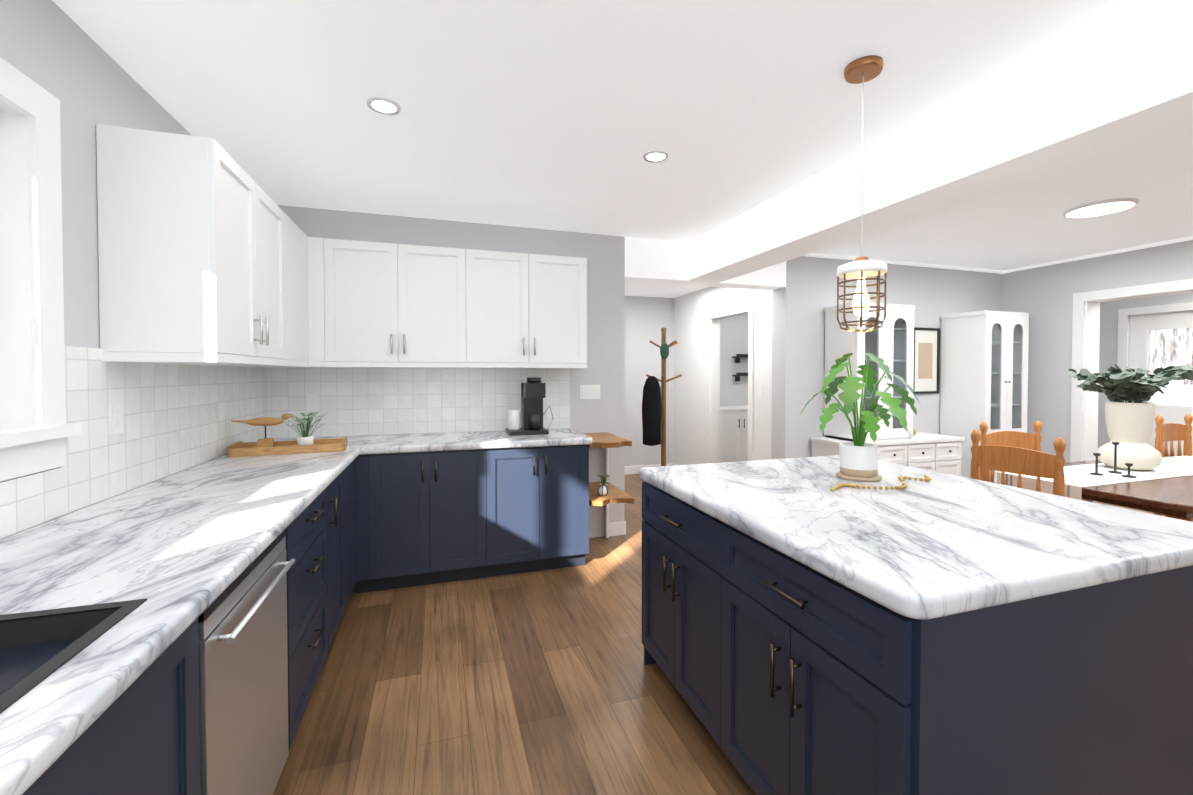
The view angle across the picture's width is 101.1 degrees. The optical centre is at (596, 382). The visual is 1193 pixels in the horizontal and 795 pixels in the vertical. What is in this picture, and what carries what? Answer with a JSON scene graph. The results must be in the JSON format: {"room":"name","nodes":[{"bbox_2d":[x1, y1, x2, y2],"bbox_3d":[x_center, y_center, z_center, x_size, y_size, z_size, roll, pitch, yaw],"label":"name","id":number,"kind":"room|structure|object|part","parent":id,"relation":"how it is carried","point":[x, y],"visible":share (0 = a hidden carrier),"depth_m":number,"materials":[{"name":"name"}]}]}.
{"room":"kitchen","nodes":[
{"label":"kitchen","id":0,"kind":"room"},
{"bbox_2d":[0,0,225,538],"bbox_3d":[-1.371,0.102,0.193,0.200,2.550,7.050,0,1,-18],"label":"wall","id":1,"kind":"structure","parent":0,"point":[70,64],"depth_m":1.64,"materials":[{"name":"grey paint"}]},
{"bbox_2d":[0,57,80,480],"bbox_3d":[-1.535,-0.300,0.884,0.175,1.150,1.400,0,1,-18],"label":"window","id":2,"kind":"structure","parent":1,"relation":"in","point":[35,429],"depth_m":1.45,"materials":[{"name":"white paint"}]},
{"bbox_2d":[92,124,287,363],"bbox_3d":[-1.729,-0.518,2.205,0.347,0.800,0.877,0,1,-18],"label":"upper cabinet","id":3,"kind":"object","parent":1,"relation":"attached to","point":[193,253],"depth_m":1.81,"materials":[{"name":"white wood"}]},
{"bbox_2d":[0,346,569,538],"bbox_3d":[-0.393,0.162,1.033,2.174,0.538,5.650,0,1,-18],"label":"backsplash","id":4,"kind":"structure","parent":1,"relation":"attached to","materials":[{"name":"tile"}]},
{"bbox_2d":[52,0,1192,297],"bbox_3d":[2.854,-1.193,2.813,9.860,0.250,9.500,0,1,-18],"label":"ceiling","id":5,"kind":"structure","parent":0,"point":[554,114],"depth_m":2.13,"materials":[{"name":"white paint"}]},
{"bbox_2d":[367,96,400,114],"bbox_3d":[-0.925,-1.203,2.136,0.134,0.008,0.134,-1,1,-27],"label":"recessed light","id":6,"kind":"object","parent":5,"relation":"in","point":[388,106],"depth_m":2.13,"materials":[{"name":"white paint"}]},
{"bbox_2d":[643,150,668,162],"bbox_3d":[0.318,-1.211,2.629,0.134,0.008,0.134,-1,1,-27],"label":"recessed light","id":7,"kind":"object","parent":5,"relation":"in","point":[654,155],"depth_m":2.62,"materials":[{"name":"white paint"}]},
{"bbox_2d":[837,55,886,332],"bbox_3d":[1.015,-0.698,1.875,0.172,1.009,0.172,0,1,-18],"label":"pendant lamp","id":8,"kind":"object","parent":5,"relation":"hanging from","point":[861,269],"visible":1,"depth_m":1.85,"materials":[{"name":"orange metal"}]},
{"bbox_2d":[688,0,1192,282],"bbox_3d":[1.981,-1.021,1.249,0.322,0.340,6.650,0,1,-18],"label":"beam","id":9,"kind":"structure","parent":5,"relation":"attached to","point":[1121,82],"depth_m":1.97,"materials":[{"name":"white paint"}]},
{"bbox_2d":[1063,198,1138,217],"bbox_3d":[3.525,-1.218,3.438,0.370,0.022,0.370,0,1,-18],"label":"recessed light","id":10,"kind":"object","parent":5,"relation":"in","point":[1101,207],"visible":1,"depth_m":3.40,"materials":[{"name":"white paint"}]},
{"bbox_2d":[275,205,1001,537],"bbox_3d":[1.134,0.026,4.593,7.660,2.550,0.200,0,1,-18],"label":"wall","id":11,"kind":"structure","parent":0,"point":[804,291],"depth_m":4.29,"materials":[{"name":"grey paint"}]},
{"bbox_2d":[320,238,467,363],"bbox_3d":[-1.394,-0.540,3.481,0.889,0.800,0.347,0,1,-18],"label":"upper cabinet","id":12,"kind":"object","parent":11,"relation":"attached to","point":[381,303],"depth_m":3.31,"materials":[{"name":"white wood"}]},
{"bbox_2d":[468,249,586,367],"bbox_3d":[-0.549,-0.544,3.753,0.888,0.800,0.347,0,1,-18],"label":"upper cabinet","id":13,"kind":"object","parent":11,"relation":"attached to","point":[524,308],"depth_m":3.58,"materials":[{"name":"white wood"}]},
{"bbox_2d":[580,385,599,398],"bbox_3d":[-0.053,0.080,4.103,0.180,0.120,0.008,0,1,-18],"label":"switch plate","id":14,"kind":"object","parent":11,"relation":"attached to","point":[589,391],"depth_m":4.10,"materials":[{"name":"white plastic"}]},
{"bbox_2d":[803,253,1002,273],"bbox_3d":[2.849,-1.241,5.004,3.630,0.030,0.025,0,1,-18],"label":"crown molding","id":15,"kind":"structure","parent":11,"relation":"attached to","point":[810,254],"depth_m":5.14,"materials":[{"name":"white wood"}]},
{"bbox_2d":[913,327,939,393],"bbox_3d":[3.511,-0.230,5.233,0.380,0.700,0.024,0,1,-18],"label":"framed art","id":16,"kind":"object","parent":11,"relation":"attached to","point":[926,361],"visible":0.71,"depth_m":5.24,"materials":[{"name":"black"}]},
{"bbox_2d":[625,296,672,465],"bbox_3d":[0.635,0.036,6.902,5.600,2.450,0.200,0,1,-18],"label":"wall","id":17,"kind":"structure","parent":0,"point":[645,317],"depth_m":6.80,"materials":[{"name":"grey paint"}]},
{"bbox_2d":[625,463,672,474],"bbox_3d":[-0.356,1.213,6.491,3.050,0.110,0.014,0,1,-18],"label":"baseboard","id":18,"kind":"structure","parent":17,"relation":"attached to","point":[628,469],"depth_m":6.78,"materials":[{"name":"white paint"}]},
{"bbox_2d":[732,354,747,380],"bbox_3d":[2.208,-0.214,7.232,0.400,0.400,0.115,0,1,-18],"label":"wall shelf","id":19,"kind":"object","parent":17,"relation":"attached to","point":[737,357],"visible":0.58,"depth_m":7.16,"materials":[{"name":"black metal"}]},
{"bbox_2d":[673,287,771,464],"bbox_3d":[1.482,0.053,5.929,0.120,2.450,2.130,0,1,-18],"label":"wall","id":20,"kind":"structure","parent":0,"point":[682,319],"depth_m":6.38,"materials":[{"name":"grey paint"}]},
{"bbox_2d":[706,303,753,463],"bbox_3d":[1.566,0.221,5.644,0.139,2.125,0.940,0,1,-18],"label":"door frame","id":21,"kind":"structure","parent":20,"relation":"attached to","point":[713,386],"depth_m":6.00,"materials":[{"name":"white paint"}]},
{"bbox_2d":[273,474,1192,794],"bbox_3d":[2.854,1.356,2.857,9.860,0.050,9.500,0,1,-18],"label":"floor","id":22,"kind":"structure","parent":0,"point":[545,682],"depth_m":2.09,"materials":[{"name":"brown wood"}]},
{"bbox_2d":[0,428,591,794],"bbox_3d":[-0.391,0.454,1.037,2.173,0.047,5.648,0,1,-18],"label":"base cabinets","id":23,"kind":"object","parent":22,"relation":"on","point":[251,566],"depth_m":1.46,"materials":[{"name":"blue wood"}]},
{"bbox_2d":[0,592,151,715],"bbox_3d":[-0.970,0.542,0.507,0.438,0.212,0.838,0,1,-18],"label":"sink","id":24,"kind":"object","parent":23,"relation":"in","point":[35,643],"depth_m":0.90,"materials":[{"name":"metal"}]},
{"bbox_2d":[227,412,346,457],"bbox_3d":[-1.776,0.288,2.850,0.570,0.221,0.277,0,1,-24],"label":"tray","id":25,"kind":"object","parent":23,"relation":"on","point":[305,443],"visible":1,"depth_m":2.80,"materials":[{"name":"brown wood"}]},
{"bbox_2d":[287,412,327,444],"bbox_3d":[-1.695,0.281,2.860,0.241,0.208,0.221,0,1,-18],"label":"plant","id":26,"kind":"object","parent":25,"relation":"on","point":[306,439],"depth_m":2.85,"materials":[{"name":"green plant"}]},
{"bbox_2d":[506,377,553,435],"bbox_3d":[-0.491,0.173,3.707,0.363,0.420,0.220,0,1,-18],"label":"coffee station","id":27,"kind":"object","parent":23,"relation":"on","point":[533,392],"visible":1,"depth_m":3.64,"materials":[{"name":"black"}]},
{"bbox_2d":[508,410,519,429],"bbox_3d":[-0.616,0.280,3.668,0.086,0.147,0.086,0,1,-18],"label":"coffee canister","id":28,"kind":"object","parent":27,"relation":"on","point":[513,415],"depth_m":3.63,"materials":[{"name":"white ceramic"}]},
{"bbox_2d":[581,432,633,537],"bbox_3d":[0.031,0.872,3.822,0.320,0.885,0.616,0,1,-18],"label":"shelf unit","id":29,"kind":"object","parent":22,"relation":"on","point":[605,492],"visible":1,"depth_m":3.67,"materials":[{"name":"brown wood"}]},
{"bbox_2d":[595,474,610,484],"bbox_3d":[0.052,0.777,3.808,0.127,0.134,0.091,0,1,-18],"label":"plant","id":30,"kind":"object","parent":29,"relation":"on","point":[602,478],"depth_m":3.81,"materials":[{"name":"green plant"}]},
{"bbox_2d":[642,327,681,465],"bbox_3d":[0.641,0.382,4.737,0.395,1.837,0.427,0,1,7],"label":"coat rack","id":31,"kind":"object","parent":22,"relation":"on","point":[654,413],"visible":0.83,"depth_m":4.58,"materials":[{"name":"brown wood"}]},
{"bbox_2d":[719,405,747,462],"bbox_3d":[1.827,0.807,6.865,0.940,0.910,0.615,0,1,-18],"label":"base cabinet","id":32,"kind":"object","parent":22,"relation":"on","point":[733,433],"visible":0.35,"depth_m":6.54,"materials":[{"name":"white wood"}]},
{"bbox_2d":[810,303,964,475],"bbox_3d":[2.842,0.283,4.774,1.440,2.030,0.476,0,1,-18],"label":"hutch","id":33,"kind":"object","parent":22,"relation":"on","point":[890,342],"visible":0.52,"depth_m":4.63,"materials":[{"name":"white wood"}]},
{"bbox_2d":[641,479,1192,794],"bbox_3d":[0.881,0.907,1.807,1.034,0.884,1.404,0,1,-18],"label":"kitchen island","id":34,"kind":"object","parent":22,"relation":"on","point":[806,630],"depth_m":1.20,"materials":[{"name":"blue wood"}]},
{"bbox_2d":[639,455,1192,626],"bbox_3d":[1.014,0.438,1.841,1.275,0.052,1.436,0,1,-18],"label":"island countertop","id":35,"kind":"structure","parent":34,"relation":"on","point":[946,548],"depth_m":1.37,"materials":[{"name":"white stone"}]},
{"bbox_2d":[800,353,930,491],"bbox_3d":[1.101,0.141,2.079,0.574,0.532,0.481,0,1,-18],"label":"potted plant","id":36,"kind":"object","parent":35,"relation":"on","point":[858,457],"visible":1,"depth_m":2.03,"materials":[{"name":"green plant"}]},
{"bbox_3d":[1.119,0.335,2.094,0.172,0.142,0.172,0,1,-18],"label":"pot","id":37,"kind":"part","parent":36,"relation":"part of","materials":[{"name":"beige ceramic"}]},
{"bbox_2d":[940,310,1028,482],"bbox_3d":[4.088,0.286,5.178,0.650,2.010,0.470,0,1,-18],"label":"tall cabinet","id":38,"kind":"object","parent":22,"relation":"on","point":[984,365],"visible":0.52,"depth_m":5.03,"materials":[{"name":"white wood"}]},
{"bbox_2d":[979,421,1041,482],"bbox_3d":[2.925,0.799,3.280,0.459,1.050,0.437,0,1,-3],"label":"chair","id":39,"kind":"object","parent":22,"relation":"on","point":[1030,441],"visible":0.19,"depth_m":3.46,"materials":[{"name":"brown wood"}]},
{"bbox_2d":[970,429,1065,496],"bbox_3d":[2.511,0.807,2.814,0.448,1.050,0.470,0,1,-18],"label":"chair","id":40,"kind":"object","parent":22,"relation":"on","point":[1019,461],"visible":0.21,"depth_m":2.69,"materials":[{"name":"brown wood"}]},
{"bbox_2d":[997,442,1192,521],"bbox_3d":[3.588,0.850,2.948,2.015,0.960,1.100,0,1,-18],"label":"dining table","id":41,"kind":"object","parent":22,"relation":"on","point":[1165,487],"visible":0.54,"depth_m":2.79,"materials":[{"name":"brown wood"}]},
{"bbox_2d":[1068,364,1192,469],"bbox_3d":[3.455,0.218,3.181,0.538,0.675,0.540,0,1,-18],"label":"vase","id":42,"kind":"object","parent":41,"relation":"on","point":[1129,421],"visible":0.96,"depth_m":3.09,"materials":[{"name":"beige ceramic"}]},
{"bbox_2d":[1153,414,1192,520],"bbox_3d":[4.771,0.789,3.841,0.459,1.050,0.438,0,1,-18],"label":"chair","id":43,"kind":"object","parent":22,"relation":"on","point":[1170,432],"visible":0.44,"depth_m":4.04,"materials":[{"name":"brown wood"}]},
{"bbox_2d":[1002,240,1192,461],"bbox_3d":[5.702,0.061,2.568,0.200,2.550,6.850,0,1,-18],"label":"wall","id":44,"kind":"structure","parent":0,"point":[1042,296],"depth_m":5.07,"materials":[{"name":"grey paint"}]},
{"bbox_2d":[1003,236,1192,273],"bbox_3d":[5.626,-1.196,2.417,0.025,0.030,6.650,0,1,-18],"label":"crown molding","id":45,"kind":"structure","parent":44,"relation":"attached to","point":[1189,238],"depth_m":4.70,"materials":[{"name":"white wood"}]},
{"bbox_2d":[1070,278,1192,502],"bbox_3d":[5.350,0.223,3.634,0.221,2.190,2.870,0,1,-18],"label":"door frame","id":46,"kind":"structure","parent":44,"relation":"attached to","point":[1085,355],"depth_m":4.89,"materials":[{"name":"white paint"}]},
{"bbox_2d":[1098,292,1192,447],"bbox_3d":[6.939,0.104,2.966,0.200,2.450,6.850,0,1,-18],"label":"wall","id":47,"kind":"structure","parent":0,"point":[1108,347],"depth_m":5.68,"materials":[{"name":"grey paint"}]},
{"bbox_2d":[1117,302,1192,456],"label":"window","id":48,"kind":"structure","parent":47,"relation":"attached to","point":[1144,324],"depth_m":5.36,"materials":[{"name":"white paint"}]}
]}

